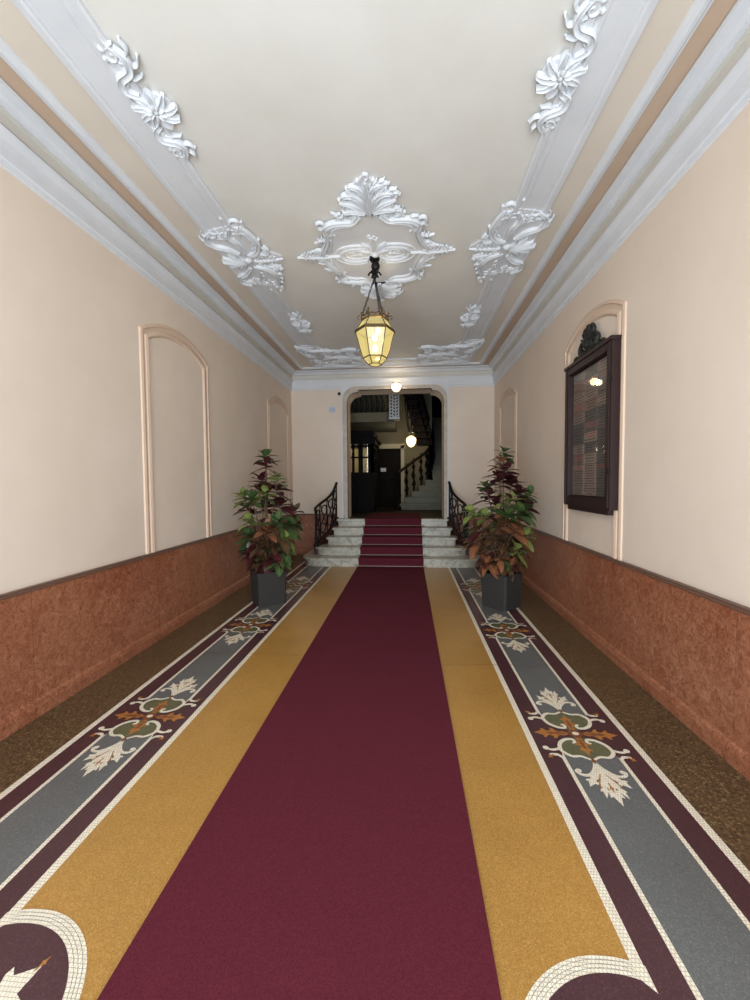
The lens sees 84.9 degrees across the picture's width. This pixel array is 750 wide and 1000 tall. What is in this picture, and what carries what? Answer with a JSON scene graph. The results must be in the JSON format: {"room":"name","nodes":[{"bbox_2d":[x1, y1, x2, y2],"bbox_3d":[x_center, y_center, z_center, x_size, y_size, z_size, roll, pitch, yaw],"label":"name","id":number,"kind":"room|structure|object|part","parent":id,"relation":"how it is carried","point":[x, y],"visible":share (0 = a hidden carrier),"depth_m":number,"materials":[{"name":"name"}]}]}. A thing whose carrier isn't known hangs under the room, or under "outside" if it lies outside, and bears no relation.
{"room":"entrance hall","nodes":[
{"label":"entrance hall","id":0,"kind":"room"},
{"bbox_2d":[0,166,292,593],"bbox_3d":[-2.234,-0.665,4.144,0.250,4.000,9.050,0,3,5],"label":"wall","id":1,"kind":"structure","parent":0,"point":[72,311],"depth_m":3.21,"materials":[{"name":"paint"}]},
{"bbox_2d":[0,515,294,740],"bbox_3d":[-2.072,0.911,4.200,0.052,0.845,9.050,0,3,5],"label":"wainscoting","id":2,"kind":"structure","parent":1,"relation":"attached to","point":[58,637],"depth_m":3.17,"materials":[{"name":"red stone"}]},
{"bbox_2d":[138,323,211,553],"bbox_3d":[-2.078,-0.657,4.398,0.020,2.270,1.280,0,3,5],"label":"trim","id":3,"kind":"structure","parent":1,"relation":"attached to","point":[151,330],"depth_m":3.87,"materials":[{"name":"paint"}]},
{"bbox_2d":[267,396,289,519],"bbox_3d":[-1.803,-0.806,7.783,0.020,2.270,1.280,0,3,5],"label":"trim","id":4,"kind":"structure","parent":1,"relation":"attached to","point":[273,399],"depth_m":7.57,"materials":[{"name":"paint"}]},
{"bbox_2d":[0,0,749,390],"bbox_3d":[-0.043,-2.279,3.895,4.170,0.385,9.050,0,3,5],"label":"trim","id":5,"kind":"structure","parent":1,"relation":"attached to","point":[716,89],"depth_m":3.16,"materials":[{"name":"white paint"}]},
{"bbox_2d":[350,506,442,517],"bbox_3d":[0.918,0.245,13.755,6.400,0.200,10.480,0,3,5],"label":"floor","id":6,"kind":"structure","parent":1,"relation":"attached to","point":[385,509],"depth_m":10.09,"materials":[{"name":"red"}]},
{"bbox_2d":[351,430,380,511],"bbox_3d":[-0.846,-0.737,10.982,1.940,2.030,1.600,0,3,5],"label":"cabin","id":7,"kind":"object","parent":6,"relation":"on","point":[364,444],"visible":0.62,"depth_m":10.24,"materials":[{"name":"black wood"}]},
{"bbox_3d":[-0.833,-0.222,10.994,1.760,1.000,1.420,0,3,5],"label":"panel","id":8,"kind":"part","parent":7,"relation":"part of","materials":[{"name":"black wood"}]},
{"bbox_3d":[-0.852,-1.586,10.945,1.940,0.330,1.600,0,3,5],"label":"cornice","id":9,"kind":"part","parent":7,"relation":"part of","materials":[{"name":"black wood"}]},
{"bbox_2d":[400,417,441,509],"bbox_3d":[2.223,-1.555,13.966,2.820,3.360,6.370,0,3,5],"label":"staircase","id":10,"kind":"structure","parent":6,"relation":"on","point":[429,496],"depth_m":11.78,"materials":[{"name":"grey stone"}]},
{"bbox_2d":[394,421,434,509],"bbox_3d":[1.556,-1.502,12.966,0.662,3.351,4.734,0,3,19],"label":"balustrade","id":11,"kind":"object","parent":10,"relation":"on","point":[397,473],"visible":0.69,"depth_m":11.64,"materials":[{"name":"black wood"}]},
{"bbox_3d":[0.607,-0.270,10.935,0.180,1.080,0.180,0,3,5],"label":"newel post","id":12,"kind":"part","parent":11,"relation":"part of","materials":[{"name":"black wood"}]},
{"bbox_3d":[1.574,-1.955,12.929,0.589,2.311,4.371,0,3,19],"label":"handrail","id":13,"kind":"part","parent":11,"relation":"part of","materials":[{"name":"black wood"}]},
{"bbox_2d":[403,394,431,445],"bbox_3d":[1.112,-2.791,11.283,0.509,2.479,2.267,1,3,22],"label":"flight","id":14,"kind":"object","parent":10,"relation":"attached to","point":[422,434],"visible":0.46,"depth_m":11.51,"materials":[{"name":"black wood"}]},
{"bbox_2d":[250,567,285,606],"bbox_3d":[-1.342,1.081,5.158,0.360,0.410,0.360,-2,3,-33],"label":"pot","id":15,"kind":"object","parent":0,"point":[268,587],"depth_m":5.01,"materials":[{"name":"grey plastic"}]},
{"bbox_2d":[0,0,737,370],"bbox_3d":[-0.038,-2.557,3.968,4.670,0.235,9.720,0,3,5],"label":"ceiling","id":16,"kind":"structure","parent":0,"point":[283,104],"depth_m":2.60,"materials":[{"name":"white paint"}]},
{"bbox_2d":[97,35,196,163],"bbox_3d":[-1.328,-2.385,2.493,0.269,0.098,0.849,0,3,5],"label":"scroll","id":17,"kind":"object","parent":16,"relation":"attached to","point":[154,106],"visible":0.97,"depth_m":2.44,"materials":[{"name":"white paint"}]},
{"bbox_3d":[-1.328,-2.385,2.493,0.269,0.098,0.253,0,3,5],"label":"flower","id":18,"kind":"part","parent":17,"relation":"part of","materials":[{"name":"white paint"}]},
{"bbox_2d":[198,217,283,291],"bbox_3d":[-1.268,-2.463,4.192,0.668,0.090,1.358,0,3,5],"label":"cartouche","id":19,"kind":"object","parent":16,"relation":"attached to","point":[268,261],"visible":0.98,"depth_m":4.09,"materials":[{"name":"white paint"}]},
{"bbox_2d":[288,311,312,334],"bbox_3d":[-1.053,-2.534,5.879,0.269,0.098,0.849,0,3,5],"label":"scroll","id":20,"kind":"object","parent":16,"relation":"attached to","point":[304,324],"visible":0.98,"depth_m":5.83,"materials":[{"name":"white paint"}]},
{"bbox_3d":[-1.053,-2.534,5.878,0.269,0.098,0.253,0,3,5],"label":"flower","id":21,"kind":"part","parent":20,"relation":"part of","materials":[{"name":"white paint"}]},
{"bbox_2d":[294,345,364,366],"bbox_3d":[-0.770,-2.589,7.408,1.103,0.064,1.359,0,3,5],"label":"ornament","id":22,"kind":"object","parent":16,"relation":"attached to","point":[333,356],"visible":0.99,"depth_m":7.36,"materials":[{"name":"white paint"}]},
{"bbox_2d":[297,172,454,301],"bbox_3d":[0.029,-2.467,4.084,1.457,0.103,1.713,-2,3,-34],"label":"ceiling medallion","id":23,"kind":"object","parent":16,"relation":"attached to","point":[370,228],"visible":0.98,"depth_m":3.89,"materials":[{"name":"white paint"}]},
{"bbox_2d":[355,256,394,366],"bbox_3d":[-0.002,-1.930,4.163,0.413,1.106,0.383,0,3,5],"label":"lantern","id":24,"kind":"object","parent":23,"relation":"hanging from","point":[374,333],"visible":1,"depth_m":4.09,"materials":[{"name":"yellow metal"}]},
{"bbox_3d":[-0.070,-2.053,4.155,0.148,0.405,0.021,-1,2,-2],"label":"chain","id":25,"kind":"part","parent":24,"relation":"part of","materials":[{"name":"black metal"}]},
{"bbox_3d":[-0.001,-1.865,4.166,0.357,0.090,0.331,0,3,5],"label":"crown","id":26,"kind":"part","parent":24,"relation":"part of","materials":[{"name":"brown metal"}]},
{"bbox_3d":[0.001,-1.581,4.178,0.393,0.265,0.364,0,3,5],"label":"glass","id":27,"kind":"part","parent":24,"relation":"part of","materials":[{"name":"yellow glass"}]},
{"bbox_3d":[-0.001,-1.768,4.170,0.393,0.110,0.364,0,3,5],"label":"shoulder glass","id":28,"kind":"part","parent":24,"relation":"part of","materials":[{"name":"yellow glass"}]},
{"bbox_3d":[0.002,-1.416,4.185,0.238,0.065,0.221,0,3,5],"label":"glass","id":29,"kind":"part","parent":24,"relation":"part of","materials":[{"name":"yellow glass"}]},
{"bbox_3d":[0.001,-1.604,4.177,0.413,0.453,0.383,0,3,5],"label":"frame","id":30,"kind":"part","parent":24,"relation":"part of","materials":[{"name":"brown metal"}]},
{"bbox_3d":[0.028,-2.056,4.217,0.023,0.405,0.148,1,3,28],"label":"chain","id":31,"kind":"part","parent":24,"relation":"part of","materials":[{"name":"black metal"}]},
{"bbox_3d":[0.035,-2.051,4.098,0.025,0.405,0.148,-2,3,-32],"label":"chain","id":32,"kind":"part","parent":24,"relation":"part of","materials":[{"name":"black metal"}]},
{"bbox_3d":[0.002,-2.468,4.089,1.040,0.023,1.280,0,3,5],"label":"panel","id":33,"kind":"part","parent":23,"relation":"part of","materials":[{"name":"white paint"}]},
{"bbox_3d":[-0.001,-2.466,4.049,0.300,0.100,0.561,0,3,5],"label":"crown","id":34,"kind":"part","parent":23,"relation":"part of","materials":[{"name":"white paint"}]},
{"bbox_2d":[416,338,484,364],"bbox_3d":[1.280,-2.597,7.242,1.103,0.064,1.359,0,3,5],"label":"ornament","id":35,"kind":"object","parent":16,"relation":"attached to","point":[445,353],"visible":1,"depth_m":7.20,"materials":[{"name":"white paint"}]},
{"bbox_2d":[460,304,481,328],"bbox_3d":[1.312,-2.543,5.686,0.269,0.098,0.849,0,3,5],"label":"scroll","id":36,"kind":"object","parent":16,"relation":"attached to","point":[466,318],"visible":0.98,"depth_m":5.63,"materials":[{"name":"white paint"}]},
{"bbox_3d":[1.312,-2.543,5.686,0.269,0.098,0.253,0,3,5],"label":"flower","id":37,"kind":"part","parent":36,"relation":"part of","materials":[{"name":"white paint"}]},
{"bbox_2d":[469,198,554,282],"bbox_3d":[1.252,-2.473,3.987,0.668,0.090,1.358,0,3,5],"label":"cartouche","id":38,"kind":"object","parent":16,"relation":"attached to","point":[485,249],"visible":0.98,"depth_m":3.88,"materials":[{"name":"white paint"}]},
{"bbox_2d":[528,0,607,137],"bbox_3d":[1.038,-2.394,2.301,0.269,0.098,0.849,0,3,5],"label":"scroll","id":39,"kind":"object","parent":16,"relation":"attached to","point":[561,71],"visible":0.97,"depth_m":2.25,"materials":[{"name":"white paint"}]},
{"bbox_3d":[1.038,-2.394,2.300,0.269,0.098,0.253,0,3,5],"label":"flower","id":40,"kind":"part","parent":39,"relation":"part of","materials":[{"name":"white paint"}]},
{"bbox_2d":[0,554,749,999],"bbox_3d":[-0.021,1.326,4.002,4.270,0.003,9.150,0,3,5],"label":"floor","id":41,"kind":"structure","parent":0,"point":[611,842],"depth_m":1.93,"materials":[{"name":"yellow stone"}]},
{"bbox_2d":[231,449,304,606],"bbox_3d":[-1.312,0.322,5.130,0.942,1.930,0.675,0,3,5],"label":"potted croton","id":42,"kind":"object","parent":41,"relation":"on","point":[268,579],"visible":1,"depth_m":5.04,"materials":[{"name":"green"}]},
{"bbox_3d":[-1.316,0.175,5.096,0.656,1.494,0.366,0,3,5],"label":"stem","id":43,"kind":"part","parent":42,"relation":"part of","materials":[{"name":"brown"}]},
{"bbox_2d":[97,566,501,999],"bbox_3d":[-0.043,1.348,3.361,1.165,0.006,7.768,0,3,5],"label":"carpet runner","id":44,"kind":"object","parent":41,"relation":"on","point":[336,860],"visible":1,"depth_m":1.64,"materials":[{"name":"red carpet"}]},
{"bbox_2d":[303,517,480,567],"bbox_3d":[0.311,0.766,7.864,3.240,0.780,1.355,0,3,5],"label":"entrance steps","id":45,"kind":"structure","parent":41,"relation":"on","point":[340,547],"depth_m":7.67,"materials":[{"name":"white marble"},{"name":"burgundy carpet"}]},
{"bbox_2d":[314,482,337,546],"bbox_3d":[-0.967,0.250,8.097,0.105,1.210,1.026,0,3,20],"label":"stair railing","id":46,"kind":"object","parent":45,"relation":"on","point":[332,493],"visible":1,"depth_m":8.08,"materials":[{"name":"black metal"}]},
{"bbox_3d":[-1.108,0.524,7.695,0.100,0.700,0.100,0,3,5],"label":"newel post","id":47,"kind":"part","parent":46,"relation":"part of","materials":[{"name":"black metal"}]},
{"bbox_3d":[-0.970,-0.059,8.085,0.096,0.592,1.026,1,3,20],"label":"handrail","id":48,"kind":"part","parent":46,"relation":"part of","materials":[{"name":"black metal"}]},
{"bbox_2d":[356,513,426,566],"bbox_3d":[0.386,0.746,8.555,1.252,0.756,2.765,0,3,5],"label":"carpet","id":49,"kind":"object","parent":45,"relation":"on","point":[388,539],"visible":1,"depth_m":7.75,"materials":[{"name":"red carpet"}]},
{"bbox_3d":[0.300,1.005,7.492,1.252,0.026,0.025,0,3,5],"label":"stair rod","id":50,"kind":"part","parent":49,"relation":"part of","materials":[{"name":"silver metal"}]},
{"bbox_3d":[0.279,1.167,7.219,1.252,0.026,0.025,0,3,5],"label":"stair rod","id":51,"kind":"part","parent":49,"relation":"part of","materials":[{"name":"silver metal"}]},
{"bbox_3d":[0.322,0.843,7.764,1.252,0.026,0.025,0,3,5],"label":"stair rod","id":52,"kind":"part","parent":49,"relation":"part of","materials":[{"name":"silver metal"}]},
{"bbox_3d":[0.365,0.518,8.309,1.252,0.026,0.025,0,3,5],"label":"stair rod","id":53,"kind":"part","parent":49,"relation":"part of","materials":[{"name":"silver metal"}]},
{"bbox_3d":[0.343,0.681,8.036,1.252,0.026,0.025,0,3,5],"label":"stair rod","id":54,"kind":"part","parent":49,"relation":"part of","materials":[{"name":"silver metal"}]},
{"bbox_2d":[448,481,468,547],"bbox_3d":[1.607,0.240,7.888,0.110,1.210,1.026,-1,3,-9],"label":"stair railing","id":55,"kind":"object","parent":45,"relation":"on","point":[465,535],"visible":0.85,"depth_m":7.93,"materials":[{"name":"black metal"}]},
{"bbox_3d":[1.605,-0.068,7.875,0.095,0.592,1.026,-1,3,-11],"label":"handrail","id":56,"kind":"part","parent":55,"relation":"part of","materials":[{"name":"black metal"}]},
{"bbox_3d":[1.683,0.513,7.468,0.100,0.700,0.100,0,3,5],"label":"newel post","id":57,"kind":"part","parent":55,"relation":"part of","materials":[{"name":"black metal"}]},
{"bbox_2d":[458,446,540,611],"bbox_3d":[1.484,0.316,4.917,0.906,1.920,0.734,1,3,34],"label":"potted croton","id":58,"kind":"object","parent":41,"relation":"on","point":[501,585],"visible":1,"depth_m":4.81,"materials":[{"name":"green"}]},
{"bbox_3d":[1.484,0.166,4.853,0.717,1.495,0.287,0,3,5],"label":"stem","id":59,"kind":"part","parent":58,"relation":"part of","materials":[{"name":"brown"}]},
{"bbox_2d":[481,570,521,611],"bbox_3d":[1.518,1.071,4.930,0.360,0.410,0.360,-2,3,-38],"label":"pot","id":60,"kind":"object","parent":41,"relation":"on","point":[500,591],"depth_m":4.80,"materials":[{"name":"grey plastic"}]},
{"bbox_2d":[351,393,431,502],"bbox_3d":[-0.076,-3.062,15.738,4.120,6.250,6.400,0,3,5],"label":"wall","id":61,"kind":"structure","parent":0,"point":[399,437],"depth_m":12.50,"materials":[{"name":"beige paint"}]},
{"bbox_2d":[350,412,399,431],"bbox_3d":[-0.879,-2.156,11.505,3.200,0.280,2.240,0,3,5],"label":"balcony","id":62,"kind":"object","parent":61,"relation":"attached to","point":[376,421],"depth_m":10.47,"materials":[{"name":"beige paint"}]},
{"bbox_2d":[350,394,399,418],"bbox_3d":[-0.923,-2.554,10.420,3.090,1.050,0.074,0,3,5],"label":"railing","id":63,"kind":"object","parent":62,"relation":"on","point":[395,396],"visible":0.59,"depth_m":10.31,"materials":[{"name":"black metal"}]},
{"bbox_3d":[0.482,-2.393,10.295,0.270,0.720,0.039,0,3,5],"label":"pierced panel","id":64,"kind":"part","parent":63,"relation":"part of","materials":[{"name":"white paint"}]},
{"bbox_2d":[378,444,405,506],"bbox_3d":[0.426,-0.755,12.556,1.020,1.910,0.060,0,3,5],"label":"door","id":65,"kind":"structure","parent":61,"relation":"in","point":[390,456],"depth_m":12.54,"materials":[{"name":"black paint"}]},
{"bbox_2d":[404,394,417,446],"bbox_3d":[0.942,-2.987,10.738,0.321,3.180,0.322,-1,3,-17],"label":"lantern","id":66,"kind":"object","parent":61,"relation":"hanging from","point":[411,440],"visible":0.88,"depth_m":10.72,"materials":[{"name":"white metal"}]},
{"bbox_3d":[0.953,-1.533,10.801,0.260,0.270,0.256,0,3,5],"label":"globe","id":67,"kind":"part","parent":66,"relation":"part of","materials":[{"name":"white glass"}]},
{"bbox_2d":[291,386,494,517],"bbox_3d":[0.351,-0.881,8.680,4.670,4.000,0.420,0,3,5],"label":"wall","id":68,"kind":"structure","parent":0,"point":[316,432],"depth_m":8.53,"materials":[{"name":"paint"}]},
{"bbox_2d":[294,514,334,553],"bbox_3d":[-1.268,0.712,8.644,0.935,0.845,0.052,0,3,5],"label":"trim","id":69,"kind":"structure","parent":68,"relation":"attached to","point":[307,542],"depth_m":8.65,"materials":[{"name":"red stone"}]},
{"bbox_2d":[329,407,335,412],"bbox_3d":[-0.892,-1.876,8.523,0.145,0.110,0.004,0,3,5],"label":"notice","id":70,"kind":"object","parent":68,"relation":"attached to","point":[331,409],"visible":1,"depth_m":8.52,"materials":[{"name":"grey paper"}]},
{"bbox_2d":[341,381,448,518],"bbox_3d":[0.399,-0.980,8.410,2.200,2.820,0.100,0,3,5],"label":"trim","id":71,"kind":"structure","parent":68,"relation":"attached to","point":[347,390],"depth_m":8.37,"materials":[{"name":"white paint"}]},
{"bbox_2d":[391,382,400,391],"bbox_3d":[0.428,-2.285,8.275,0.207,0.207,0.134,0,3,5],"label":"dome lamp","id":72,"kind":"object","parent":68,"relation":"attached to","point":[396,386],"visible":1,"depth_m":8.25,"materials":[{"name":"white glass"}]},
{"bbox_2d":[453,513,492,554],"bbox_3d":[1.976,0.699,8.381,0.895,0.845,0.052,0,3,5],"label":"trim","id":73,"kind":"structure","parent":68,"relation":"attached to","point":[484,524],"depth_m":8.37,"materials":[{"name":"red stone"}]},
{"bbox_2d":[432,395,441,417],"bbox_3d":[1.029,-3.184,18.355,6.300,6.250,0.200,0,3,5],"label":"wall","id":74,"kind":"structure","parent":0,"point":[436,403],"depth_m":18.08,"materials":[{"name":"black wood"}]},
{"bbox_2d":[494,102,749,607],"bbox_3d":[2.171,-0.681,3.786,0.250,4.000,9.050,0,3,5],"label":"wall","id":75,"kind":"structure","parent":0,"point":[682,275],"depth_m":2.63,"materials":[{"name":"paint"}]},
{"bbox_2d":[498,387,516,517],"bbox_3d":[2.313,-0.808,7.198,0.020,2.265,1.260,0,3,5],"label":"trim","id":76,"kind":"structure","parent":75,"relation":"attached to","point":[512,391],"depth_m":6.66,"materials":[{"name":"paint"}]},
{"bbox_2d":[564,322,621,514],"bbox_3d":[2.000,-0.763,3.856,0.102,1.750,1.014,0,3,5],"label":"board","id":77,"kind":"object","parent":75,"relation":"attached to","point":[592,381],"visible":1,"depth_m":3.77,"materials":[{"name":"black wood"}]},
{"bbox_3d":[2.054,-0.203,4.148,0.007,0.299,0.262,0,3,5],"label":"name plate","id":78,"kind":"part","parent":77,"relation":"part of","materials":[{"name":"brown paper"}]},
{"bbox_3d":[2.052,-0.406,4.139,0.007,0.096,0.262,0,3,5],"label":"name plate","id":79,"kind":"part","parent":77,"relation":"part of","materials":[{"name":"grey paper"}]},
{"bbox_3d":[2.051,-0.508,4.135,0.007,0.096,0.262,0,3,5],"label":"name plate","id":80,"kind":"part","parent":77,"relation":"part of","materials":[{"name":"brown paper"}]},
{"bbox_3d":[2.051,-0.609,4.130,0.007,0.096,0.262,0,3,5],"label":"name plate","id":81,"kind":"part","parent":77,"relation":"part of","materials":[{"name":"grey paper"}]},
{"bbox_3d":[2.050,-0.711,4.126,0.007,0.096,0.262,0,3,5],"label":"name plate","id":82,"kind":"part","parent":77,"relation":"part of","materials":[{"name":"grey paper"}]},
{"bbox_3d":[2.049,-0.812,4.121,0.007,0.096,0.262,0,3,5],"label":"name plate","id":83,"kind":"part","parent":77,"relation":"part of","materials":[{"name":"brown paper"}]},
{"bbox_3d":[2.048,-0.914,4.117,0.007,0.096,0.262,0,3,5],"label":"name plate","id":84,"kind":"part","parent":77,"relation":"part of","materials":[{"name":"brown paper"}]},
{"bbox_3d":[2.048,-1.016,4.112,0.007,0.096,0.262,0,3,5],"label":"name plate","id":85,"kind":"part","parent":77,"relation":"part of","materials":[{"name":"brown paper"}]},
{"bbox_3d":[2.047,-1.117,4.108,0.007,0.096,0.262,0,3,5],"label":"name plate","id":86,"kind":"part","parent":77,"relation":"part of","materials":[{"name":"brown paper"}]},
{"bbox_3d":[2.046,-1.219,4.104,0.007,0.096,0.262,0,3,5],"label":"name plate","id":87,"kind":"part","parent":77,"relation":"part of","materials":[{"name":"brown paper"}]},
{"bbox_3d":[2.032,-0.191,3.879,0.007,0.299,0.262,0,3,5],"label":"name plate","id":88,"kind":"part","parent":77,"relation":"part of","materials":[{"name":"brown paper"}]},
{"bbox_3d":[2.042,-0.643,3.858,0.020,1.360,0.930,0,3,5],"label":"panel","id":89,"kind":"part","parent":77,"relation":"part of","materials":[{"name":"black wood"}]},
{"bbox_3d":[2.030,-0.394,3.870,0.007,0.096,0.262,0,3,5],"label":"name plate","id":90,"kind":"part","parent":77,"relation":"part of","materials":[{"name":"brown paper"}]},
{"bbox_3d":[2.030,-0.496,3.866,0.007,0.096,0.262,0,3,5],"label":"name plate","id":91,"kind":"part","parent":77,"relation":"part of","materials":[{"name":"grey paper"}]},
{"bbox_3d":[2.029,-0.597,3.861,0.007,0.096,0.262,0,3,5],"label":"name plate","id":92,"kind":"part","parent":77,"relation":"part of","materials":[{"name":"brown paper"}]},
{"bbox_3d":[2.028,-0.699,3.857,0.007,0.096,0.262,0,3,5],"label":"name plate","id":93,"kind":"part","parent":77,"relation":"part of","materials":[{"name":"grey paper"}]},
{"bbox_3d":[2.027,-0.800,3.852,0.007,0.096,0.262,0,3,5],"label":"name plate","id":94,"kind":"part","parent":77,"relation":"part of","materials":[{"name":"grey paper"}]},
{"bbox_3d":[2.026,-0.902,3.848,0.007,0.096,0.262,0,3,5],"label":"name plate","id":95,"kind":"part","parent":77,"relation":"part of","materials":[{"name":"brown paper"}]},
{"bbox_3d":[2.026,-1.004,3.844,0.007,0.096,0.262,0,3,5],"label":"name plate","id":96,"kind":"part","parent":77,"relation":"part of","materials":[{"name":"brown paper"}]},
{"bbox_3d":[2.025,-1.105,3.839,0.007,0.096,0.262,0,3,5],"label":"name plate","id":97,"kind":"part","parent":77,"relation":"part of","materials":[{"name":"brown paper"}]},
{"bbox_3d":[2.024,-1.207,3.835,0.007,0.096,0.262,0,3,5],"label":"name plate","id":98,"kind":"part","parent":77,"relation":"part of","materials":[{"name":"grey paper"}]},
{"bbox_3d":[2.010,-0.179,3.610,0.007,0.299,0.262,0,3,5],"label":"name plate","id":99,"kind":"part","parent":77,"relation":"part of","materials":[{"name":"grey paper"}]},
{"bbox_3d":[2.008,-0.433,3.599,0.007,0.197,0.262,0,3,5],"label":"name plate","id":100,"kind":"part","parent":77,"relation":"part of","materials":[{"name":"grey paper"}]},
{"bbox_3d":[2.007,-0.586,3.592,0.007,0.096,0.262,0,3,5],"label":"name plate","id":101,"kind":"part","parent":77,"relation":"part of","materials":[{"name":"grey paper"}]},
{"bbox_3d":[2.006,-0.687,3.588,0.007,0.096,0.262,0,3,5],"label":"name plate","id":102,"kind":"part","parent":77,"relation":"part of","materials":[{"name":"grey paper"}]},
{"bbox_3d":[2.006,-0.789,3.583,0.007,0.096,0.262,0,3,5],"label":"name plate","id":103,"kind":"part","parent":77,"relation":"part of","materials":[{"name":"grey paper"}]},
{"bbox_3d":[2.005,-0.890,3.579,0.007,0.096,0.262,0,3,5],"label":"name plate","id":104,"kind":"part","parent":77,"relation":"part of","materials":[{"name":"brown paper"}]},
{"bbox_3d":[2.004,-0.992,3.575,0.007,0.096,0.262,0,3,5],"label":"name plate","id":105,"kind":"part","parent":77,"relation":"part of","materials":[{"name":"grey paper"}]},
{"bbox_3d":[2.003,-1.093,3.570,0.007,0.096,0.262,0,3,5],"label":"name plate","id":106,"kind":"part","parent":77,"relation":"part of","materials":[{"name":"grey paper"}]},
{"bbox_3d":[2.002,-1.195,3.566,0.007,0.096,0.262,0,3,5],"label":"name plate","id":107,"kind":"part","parent":77,"relation":"part of","materials":[{"name":"brown paper"}]},
{"bbox_2d":[562,299,626,560],"bbox_3d":[2.047,-0.664,3.927,0.020,2.265,1.270,0,3,5],"label":"trim","id":108,"kind":"structure","parent":75,"relation":"attached to","point":[613,307],"depth_m":3.37,"materials":[{"name":"paint"}]},
{"bbox_2d":[493,514,749,781],"bbox_3d":[2.032,0.895,3.866,0.052,0.845,9.050,0,3,5],"label":"wainscoting","id":109,"kind":"structure","parent":75,"relation":"attached to","point":[688,647],"depth_m":2.75,"materials":[{"name":"red stone"}]}
]}

